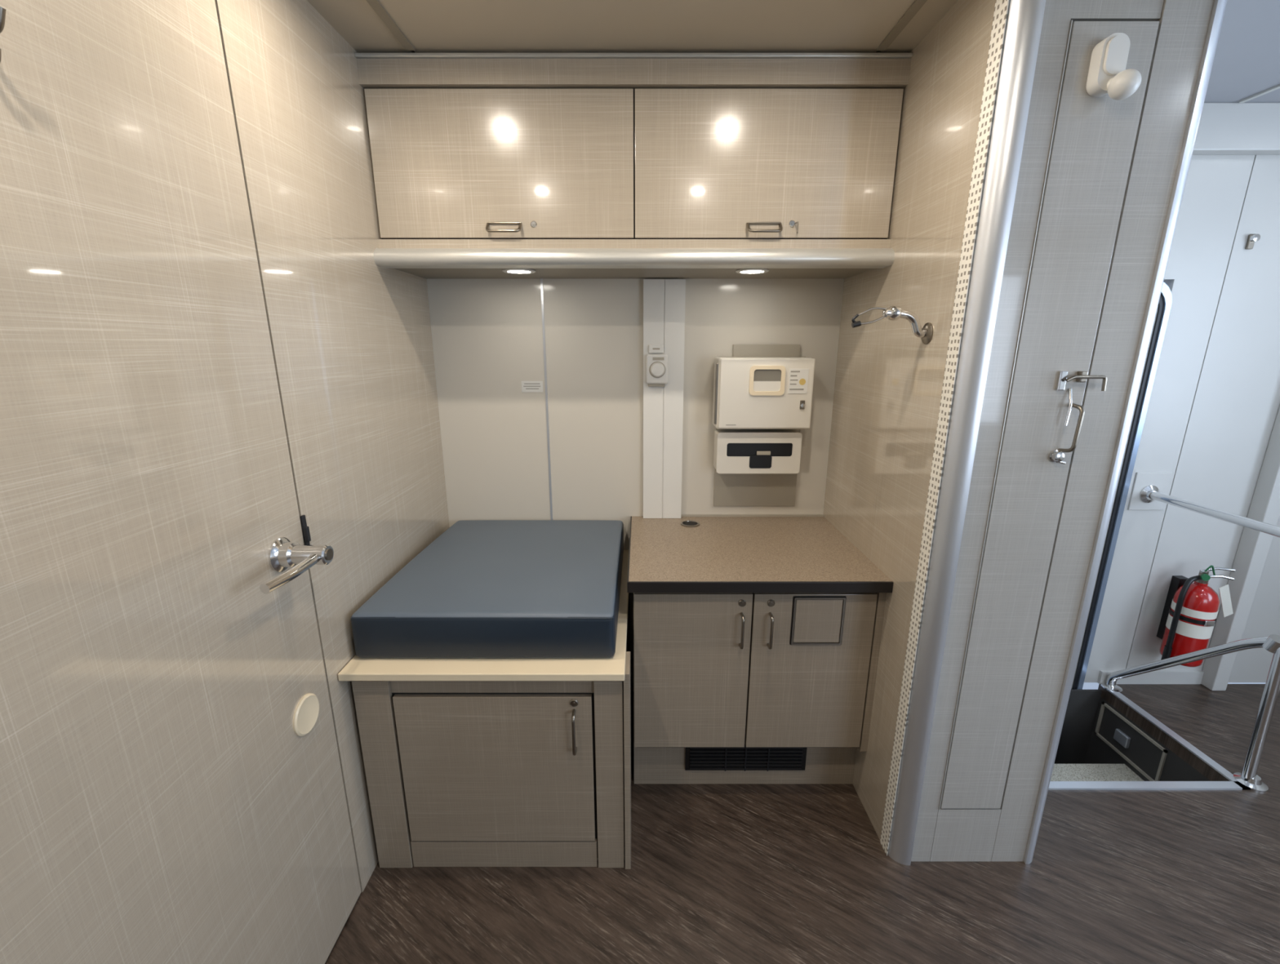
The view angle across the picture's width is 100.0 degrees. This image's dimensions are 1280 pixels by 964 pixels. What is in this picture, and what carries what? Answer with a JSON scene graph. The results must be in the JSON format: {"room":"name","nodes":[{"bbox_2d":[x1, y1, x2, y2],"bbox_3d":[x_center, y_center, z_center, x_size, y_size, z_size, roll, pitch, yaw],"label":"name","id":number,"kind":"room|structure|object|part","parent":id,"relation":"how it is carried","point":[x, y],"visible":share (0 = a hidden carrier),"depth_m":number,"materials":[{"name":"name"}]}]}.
{"room":"mobile clinic interior","nodes":[
{"label":"mobile clinic interior","id":0,"kind":"room"},
{"bbox_2d":[214,0,449,892],"bbox_3d":[-0.773,-0.057,1.601,0.050,2.180,0.869,0,14,0],"label":"wall","id":1,"kind":"structure","parent":0,"point":[351,335],"depth_m":1.33,"materials":[{"name":"laminate"}]},
{"bbox_2d":[0,0,361,963],"bbox_3d":[-0.768,0.181,0.730,0.040,2.132,0.925,0,14,0],"label":"leaf","id":2,"kind":"object","parent":1,"relation":"attached to","point":[162,802],"visible":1,"depth_m":0.81,"materials":[{"name":"laminate"}]},
{"bbox_2d":[0,6,6,62],"bbox_3d":[-0.723,-0.496,0.598,0.050,0.057,0.025,0,14,0],"label":"coat hook","id":3,"kind":"object","parent":2,"relation":"attached to","point":[2,11],"visible":1,"depth_m":0.59,"materials":[{"name":"silver metal"}]},
{"bbox_3d":[-0.722,-0.510,0.593,0.047,0.029,0.010,0,14,0],"label":"arm","id":4,"kind":"part","parent":3,"relation":"part of","materials":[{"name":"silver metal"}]},
{"bbox_2d":[259,537,333,594],"bbox_3d":[-0.696,0.165,1.061,0.104,0.072,0.188,0,14,0],"label":"door handle","id":5,"kind":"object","parent":2,"relation":"attached to","point":[283,553],"depth_m":1.09,"materials":[{"name":"silver metal"}]},
{"bbox_3d":[-0.670,0.172,1.045,0.027,0.026,0.153,1,14,5],"label":"lever","id":6,"kind":"part","parent":5,"relation":"part of","materials":[{"name":"silver metal"}]},
{"bbox_2d":[292,693,319,736],"bbox_3d":[-0.745,0.520,1.200,0.007,0.088,0.088,0,14,0],"label":"disc","id":7,"kind":"object","parent":2,"relation":"attached to","point":[306,712],"visible":1,"depth_m":1.19,"materials":[{"name":"beige plastic"}]},
{"bbox_2d":[300,515,311,544],"bbox_3d":[-0.742,0.113,1.196,0.012,0.080,0.014,0,14,0],"label":"latch","id":8,"kind":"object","parent":2,"relation":"attached to","point":[305,529],"depth_m":1.19,"materials":[{"name":"black metal"}]},
{"bbox_2d":[324,895,359,963],"bbox_3d":[-0.764,1.216,0.996,0.028,0.008,0.910,0,14,0],"label":"sweep","id":9,"kind":"object","parent":2,"relation":"attached to","point":[359,895],"visible":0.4,"depth_m":1.35,"materials":[{"name":"black rubber"}]},
{"bbox_2d":[365,0,415,50],"bbox_3d":[-0.600,-0.927,0.610,0.024,0.004,1.640,0,14,0],"label":"trim","id":10,"kind":"structure","parent":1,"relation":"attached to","point":[375,5],"depth_m":1.29,"materials":[{"name":"beige"}]},
{"bbox_2d":[426,279,844,691],"bbox_3d":[0.009,-0.171,2.046,1.513,2.180,0.050,0,14,0],"label":"wall","id":11,"kind":"structure","parent":0,"point":[487,334],"depth_m":1.97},
{"bbox_2d":[521,381,542,391],"bbox_3d":[-0.396,-0.350,1.974,0.078,0.040,0.002,0,14,0],"label":"wall label","id":12,"kind":"object","parent":11,"relation":"attached to","point":[526,386],"visible":1,"depth_m":1.97,"materials":[{"name":"white plastic"}]},
{"bbox_2d":[540,278,552,519],"bbox_3d":[-0.345,-0.204,2.015,0.008,1.060,0.013,0,14,0],"label":"trim","id":13,"kind":"structure","parent":11,"relation":"attached to","point":[541,279],"depth_m":1.98,"materials":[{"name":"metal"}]},
{"bbox_2d":[354,53,912,279],"bbox_3d":[-0.017,-0.912,1.634,1.463,0.523,0.382,0,14,0],"label":"upper cabinet","id":14,"kind":"object","parent":11,"relation":"attached to","point":[555,166],"visible":1,"depth_m":1.49,"materials":[{"name":"laminate"}]},
{"bbox_3d":[-0.380,-0.879,1.497,0.724,0.371,0.016,0,14,0],"label":"door panel","id":15,"kind":"part","parent":14,"relation":"part of","materials":[{"name":"laminate"}]},
{"bbox_3d":[-0.385,-0.734,1.523,0.092,0.006,0.006,0,14,0],"label":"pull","id":16,"kind":"part","parent":14,"relation":"part of","materials":[{"name":"silver metal"}]},
{"bbox_3d":[-0.385,-0.718,1.516,0.100,0.031,0.033,0,14,0],"label":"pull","id":17,"kind":"part","parent":14,"relation":"part of","materials":[{"name":"silver metal"}]},
{"bbox_2d":[502,268,535,274],"bbox_3d":[-0.375,-0.653,1.665,0.102,0.006,0.102,0,14,0],"label":"puck light","id":18,"kind":"object","parent":14,"relation":"attached to","point":[513,271],"visible":0.96,"depth_m":1.66,"materials":[{"name":"white plastic"}]},
{"bbox_2d":[507,270,529,272],"bbox_3d":[-0.375,-0.654,1.665,0.070,0.004,0.070,11,18,38],"label":"diffuser","id":19,"kind":"object","parent":18,"relation":"attached to","point":[508,271],"depth_m":1.66,"materials":[{"name":"white plastic"}]},
{"bbox_3d":[-0.017,-1.093,1.444,1.463,0.059,0.042,0,14,0],"label":"rail","id":20,"kind":"part","parent":14,"relation":"part of","materials":[{"name":"laminate"}]},
{"bbox_3d":[-0.017,-0.684,1.551,1.463,0.025,0.036,0,14,0],"label":"rail","id":21,"kind":"part","parent":14,"relation":"part of","materials":[{"name":"laminate"}]},
{"bbox_2d":[735,268,768,274],"bbox_3d":[0.348,-0.653,1.665,0.102,0.006,0.102,0,14,0],"label":"puck light","id":22,"kind":"object","parent":14,"relation":"attached to","point":[744,271],"visible":1,"depth_m":1.66,"materials":[{"name":"white plastic"}]},
{"bbox_2d":[742,270,763,272],"bbox_3d":[0.348,-0.654,1.665,0.070,0.004,0.070,11,18,38],"label":"diffuser","id":23,"kind":"object","parent":22,"relation":"attached to","point":[743,271],"depth_m":1.66,"materials":[{"name":"white plastic"}]},
{"bbox_3d":[0.352,-0.734,1.523,0.092,0.006,0.006,0,14,0],"label":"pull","id":24,"kind":"part","parent":14,"relation":"part of","materials":[{"name":"silver metal"}]},
{"bbox_3d":[0.352,-0.718,1.516,0.100,0.031,0.033,0,14,0],"label":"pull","id":25,"kind":"part","parent":14,"relation":"part of","materials":[{"name":"silver metal"}]},
{"bbox_3d":[0.347,-0.879,1.497,0.723,0.371,0.016,0,14,0],"label":"door panel","id":26,"kind":"part","parent":14,"relation":"part of","materials":[{"name":"laminate"}]},
{"bbox_2d":[645,344,668,386],"bbox_3d":[0.061,-0.413,1.910,0.078,0.147,0.039,0,14,0],"label":"thermostat","id":27,"kind":"object","parent":11,"relation":"attached to","point":[656,375],"visible":1,"depth_m":1.90,"materials":[{"name":"white plastic"}]},
{"bbox_2d":[643,279,685,518],"bbox_3d":[0.085,-0.284,1.977,0.146,0.867,0.028,0,14,0],"label":"trim","id":28,"kind":"structure","parent":11,"relation":"attached to","point":[664,300],"depth_m":1.96,"materials":[{"name":"white plastic"}]},
{"bbox_2d":[713,344,805,506],"bbox_3d":[0.443,-0.200,2.007,0.315,0.607,0.012,0,14,0],"label":"mounting plate","id":29,"kind":"object","parent":11,"relation":"attached to","point":[730,489],"visible":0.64,"depth_m":2.06,"materials":[{"name":"paint"}]},
{"bbox_2d":[713,430,801,473],"bbox_3d":[0.427,-0.114,1.975,0.301,0.150,0.092,0,14,0],"label":"holder","id":30,"kind":"object","parent":29,"relation":"attached to","point":[735,451],"visible":1,"depth_m":1.94,"materials":[{"name":"white plastic"}]},
{"bbox_2d":[712,357,815,429],"bbox_3d":[0.429,-0.315,1.903,0.334,0.246,0.133,0,14,0],"label":"dispenser","id":31,"kind":"object","parent":29,"relation":"attached to","point":[749,393],"visible":1,"depth_m":1.85,"materials":[{"name":"white plastic"}]},
{"bbox_2d":[753,381,781,391],"bbox_3d":[0.435,-0.328,1.843,0.094,0.034,0.002,0,14,0],"label":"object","id":32,"kind":"object","parent":31,"relation":"attached to","point":[757,385],"depth_m":1.84,"materials":[{"name":"plastic"}]},
{"bbox_3d":[0.561,-0.267,1.858,0.017,0.030,0.005,0,14,0],"label":"key lock plate","id":33,"kind":"part","parent":31,"relation":"part of","materials":[{"name":"silver metal"}]},
{"bbox_3d":[0.455,-0.430,1.945,0.240,0.132,0.006,0,14,0],"label":"plate","id":34,"kind":"part","parent":29,"relation":"part of","materials":[{"name":"paint"}]},
{"bbox_2d":[306,0,1279,102],"bbox_3d":[1.101,-0.822,0.048,3.798,0.070,3.700,0,14,0],"label":"ceiling","id":35,"kind":"structure","parent":0,"point":[430,26],"depth_m":1.32,"materials":[{"name":"white plastic"}]},
{"bbox_2d":[324,684,1279,963],"bbox_3d":[1.101,1.354,0.577,3.798,0.050,3.650,0,14,0],"label":"floor","id":36,"kind":"structure","parent":0,"point":[719,873],"depth_m":1.46,"materials":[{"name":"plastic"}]},
{"bbox_2d":[337,549,631,869],"bbox_3d":[-0.386,0.683,1.808,0.720,0.644,0.834,0,14,0],"label":"cabinet","id":37,"kind":"object","parent":36,"relation":"on","point":[468,762],"visible":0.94,"depth_m":1.43,"materials":[{"name":"beige laminate"}]},
{"bbox_2d":[351,520,623,657],"bbox_3d":[-0.400,0.298,1.735,0.672,0.137,0.776,0,14,0],"label":"mattress","id":38,"kind":"object","parent":37,"relation":"on","point":[482,588],"visible":1,"depth_m":1.44,"materials":[{"name":"blue leather"}]},
{"bbox_3d":[-0.381,0.774,1.444,0.511,0.459,0.016,0,14,0],"label":"door panel","id":39,"kind":"part","parent":37,"relation":"part of","materials":[{"name":"laminate"}]},
{"bbox_3d":[-0.381,1.044,1.517,0.519,0.088,0.019,0,14,0],"label":"rail","id":40,"kind":"part","parent":37,"relation":"part of","materials":[{"name":"laminate"}]},
{"bbox_3d":[-0.170,0.650,1.387,0.009,0.124,0.032,0,14,0],"label":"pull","id":41,"kind":"part","parent":37,"relation":"part of","materials":[{"name":"silver metal"}]},
{"bbox_3d":[-0.034,0.775,1.486,0.016,0.624,0.104,0,14,0],"label":"corner post","id":42,"kind":"part","parent":37,"relation":"part of","materials":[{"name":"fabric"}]},
{"bbox_2d":[626,514,893,783],"bbox_3d":[0.340,0.584,1.901,0.751,0.790,0.604,0,14,0],"label":"base cabinet","id":43,"kind":"object","parent":36,"relation":"on","point":[757,637],"visible":1,"depth_m":1.64,"materials":[{"name":"laminate"}]},
{"bbox_3d":[0.155,0.578,1.631,0.346,0.524,0.016,0,14,0],"label":"door panel","id":44,"kind":"part","parent":43,"relation":"part of","materials":[{"name":"laminate"}]},
{"bbox_3d":[0.298,0.438,1.571,0.009,0.110,0.032,0,14,0],"label":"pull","id":45,"kind":"part","parent":43,"relation":"part of","materials":[{"name":"silver metal"}]},
{"bbox_2d":[684,747,807,771],"bbox_3d":[0.349,0.895,1.768,0.398,0.128,0.016,0,14,0],"label":"vent","id":46,"kind":"object","parent":43,"relation":"attached to","point":[696,759],"depth_m":1.77,"materials":[{"name":"black plastic"}]},
{"bbox_2d":[628,516,892,581],"bbox_3d":[0.341,0.222,1.812,0.748,0.030,0.598,0,14,0],"label":"countertop","id":47,"kind":"structure","parent":43,"relation":"on","point":[720,548],"depth_m":1.73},
{"bbox_3d":[0.382,0.438,1.571,0.009,0.110,0.032,0,14,0],"label":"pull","id":48,"kind":"part","parent":43,"relation":"part of","materials":[{"name":"silver metal"}]},
{"bbox_3d":[0.511,0.578,1.631,0.357,0.524,0.016,0,14,0],"label":"door panel","id":49,"kind":"part","parent":43,"relation":"part of","materials":[{"name":"laminate"}]},
{"bbox_3d":[0.522,0.408,1.577,0.148,0.152,0.006,0,14,0],"label":"flap frame","id":50,"kind":"part","parent":43,"relation":"part of","materials":[{"name":"silver metal"}]},
{"bbox_2d":[887,0,1226,865],"bbox_3d":[0.922,-0.072,1.658,0.415,2.180,0.832,0,14,0],"label":"wall panel","id":51,"kind":"object","parent":36,"relation":"on","point":[1082,196],"visible":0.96,"depth_m":1.21,"materials":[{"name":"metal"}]},
{"bbox_3d":[0.916,0.995,1.523,0.174,0.180,0.020,0,14,0],"label":"rail","id":52,"kind":"part","parent":51,"relation":"part of","materials":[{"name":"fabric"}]},
{"bbox_3d":[0.916,0.007,1.268,0.164,1.847,0.018,0,14,0],"label":"door panel","id":53,"kind":"part","parent":51,"relation":"part of","materials":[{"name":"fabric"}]},
{"bbox_2d":[1048,388,1084,464],"bbox_3d":[0.962,-0.122,1.207,0.036,0.172,0.037,0,14,0],"label":"handle","id":54,"kind":"object","parent":51,"relation":"attached to","point":[1055,455],"depth_m":1.20,"materials":[{"name":"silver metal"}]},
{"bbox_2d":[1055,371,1106,391],"bbox_3d":[0.979,-0.223,1.189,0.098,0.042,0.022,0,14,0],"label":"hook","id":55,"kind":"object","parent":51,"relation":"attached to","point":[1082,376],"visible":1,"depth_m":1.19,"materials":[{"name":"silver metal"}]},
{"bbox_3d":[0.938,-0.225,1.194,0.015,0.042,0.010,0,14,0],"label":"rod plate","id":56,"kind":"part","parent":55,"relation":"part of","materials":[{"name":"silver metal"}]},
{"bbox_3d":[0.983,-0.218,1.184,0.090,0.034,0.010,0,14,0],"label":"rod","id":57,"kind":"part","parent":55,"relation":"part of","materials":[{"name":"silver metal"}]},
{"bbox_2d":[1085,32,1141,100],"bbox_3d":[0.910,-0.788,1.020,0.064,0.116,0.069,0,14,0],"label":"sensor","id":58,"kind":"object","parent":51,"relation":"attached to","point":[1108,73],"visible":1,"depth_m":1.02,"materials":[{"name":"white plastic"}]},
{"bbox_3d":[0.916,-0.963,1.026,0.174,0.140,0.016,0,14,0],"label":"rail","id":59,"kind":"part","parent":51,"relation":"part of","materials":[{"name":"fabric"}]},
{"bbox_2d":[1048,684,1250,790],"bbox_3d":[1.570,1.230,2.125,0.920,0.586,0.570,0,14,0],"label":"stairwell","id":60,"kind":"object","parent":36,"relation":"in","point":[1100,748],"visible":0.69,"depth_m":2.17,"materials":[{"name":"rubber"}]},
{"bbox_3d":[1.996,1.061,2.195,0.007,0.160,0.290,0,14,0],"label":"well hatch frame","id":61,"kind":"part","parent":60,"relation":"part of","materials":[{"name":"paint"}]},
{"bbox_2d":[1102,634,1279,792],"bbox_3d":[2.040,0.697,1.992,0.080,0.526,0.591,-1,14,-3],"label":"guard rail","id":62,"kind":"object","parent":36,"relation":"on","point":[1248,777],"visible":1,"depth_m":1.78,"materials":[{"name":"silver metal"}]},
{"bbox_2d":[823,0,995,839],"bbox_3d":[0.740,-0.075,1.669,0.050,2.180,0.728,0,14,0],"label":"wall","id":63,"kind":"structure","parent":0,"point":[888,386],"depth_m":1.45,"materials":[{"name":"laminate"}]},
{"bbox_2d":[851,305,933,344],"bbox_3d":[0.619,-0.389,1.330,0.193,0.092,0.052,0,14,0],"label":"holder","id":64,"kind":"object","parent":63,"relation":"attached to","point":[895,313],"visible":1,"depth_m":1.32,"materials":[{"name":"silver metal"}]},
{"bbox_3d":[0.670,-0.393,1.329,0.083,0.070,0.021,0,14,0],"label":"arm","id":65,"kind":"part","parent":64,"relation":"part of","materials":[{"name":"silver metal"}]},
{"bbox_2d":[876,0,927,50],"bbox_3d":[0.630,-0.927,0.610,0.024,0.004,1.640,0,14,0],"label":"trim","id":66,"kind":"structure","parent":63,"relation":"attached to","point":[917,5],"depth_m":1.29,"materials":[{"name":"beige"}]},
{"bbox_2d":[880,0,1008,855],"bbox_3d":[0.714,0.018,1.305,0.002,2.180,0.044,0,14,0],"label":"trim","id":67,"kind":"structure","parent":63,"relation":"attached to","point":[1001,9],"depth_m":1.24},
{"bbox_2d":[1076,282,1172,688],"bbox_3d":[1.530,0.327,2.219,0.800,2.190,0.042,0,14,0],"label":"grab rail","id":68,"kind":"structure","parent":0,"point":[1166,292],"depth_m":2.11,"materials":[{"name":"silver metal"}]},
{"bbox_2d":[1071,306,1158,688],"bbox_3d":[1.528,0.331,2.226,0.735,2.120,0.030,0,14,0],"label":"door leaf","id":69,"kind":"structure","parent":68,"relation":"attached to","point":[1157,306],"depth_m":2.13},
{"bbox_2d":[1071,293,1164,688],"bbox_3d":[1.528,0.331,2.223,0.765,2.150,0.036,0,14,0],"label":"gasket","id":70,"kind":"object","parent":68,"relation":"attached to","point":[1161,304],"visible":0.06,"depth_m":2.12,"materials":[{"name":"black rubber"}]},
{"bbox_2d":[1084,155,1279,682],"bbox_3d":[2.065,-0.195,2.102,1.870,2.200,0.050,0,14,0],"label":"wall","id":71,"kind":"structure","parent":0,"point":[1214,404],"depth_m":2.06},
{"bbox_2d":[1097,670,1204,684],"bbox_3d":[2.220,0.849,2.336,0.440,0.060,0.012,0,14,0],"label":"baseboard","id":72,"kind":"structure","parent":71,"relation":"attached to","point":[1157,677],"depth_m":2.33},
{"bbox_2d":[1128,472,1173,510],"bbox_3d":[2.025,0.037,2.132,0.140,0.155,0.006,0,14,0],"label":"plate","id":73,"kind":"object","parent":71,"relation":"attached to","point":[1162,481],"visible":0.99,"depth_m":2.12,"materials":[{"name":"silver metal"}]},
{"bbox_2d":[1139,484,1279,537],"bbox_3d":[2.020,0.568,1.754,0.072,0.895,0.990,0,14,0],"label":"grab rail","id":74,"kind":"object","parent":73,"relation":"attached to","point":[1150,493],"visible":1,"depth_m":1.90,"materials":[{"name":"silver metal"}]},
{"bbox_2d":[1156,564,1235,666],"bbox_3d":[2.222,0.526,2.151,0.162,0.429,0.189,-11,18,-36],"label":"fire extinguisher","id":75,"kind":"object","parent":71,"relation":"attached to","point":[1188,621],"visible":0.99,"depth_m":2.12,"materials":[{"name":"metal"}]},
{"bbox_3d":[2.255,0.346,2.099,0.105,0.030,0.014,4,15,14],"label":"squeeze lever","id":76,"kind":"part","parent":75,"relation":"part of","materials":[{"name":"silver metal"}]},
{"bbox_3d":[2.263,0.372,2.105,0.100,0.018,0.013,4,15,14],"label":"carry handle","id":77,"kind":"part","parent":75,"relation":"part of","materials":[{"name":"silver metal"}]},
{"bbox_2d":[1192,102,1279,155],"bbox_3d":[2.065,-1.181,1.799,1.870,0.140,0.050,0,14,0],"label":"trim","id":78,"kind":"structure","parent":71,"relation":"attached to","point":[1224,128],"depth_m":1.78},
{"bbox_2d":[1200,405,1279,690],"bbox_3d":[2.470,-0.114,2.066,0.060,2.060,0.060,0,14,0],"label":"trim","id":79,"kind":"structure","parent":71,"relation":"attached to","point":[1254,545],"depth_m":2.17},
{"bbox_2d":[1245,234,1260,249],"bbox_3d":[2.165,-0.850,1.897,0.024,0.050,0.023,0,14,0],"label":"hook","id":80,"kind":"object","parent":71,"relation":"in","point":[1252,238],"depth_m":1.90,"materials":[{"name":"silver metal"}]},
{"bbox_2d":[1239,84,1279,102],"bbox_3d":[1.786,-0.810,0.072,1.738,0.006,3.341,6,15,21],"label":"trim","id":81,"kind":"structure","parent":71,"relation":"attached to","point":[1277,86],"depth_m":1.69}
]}

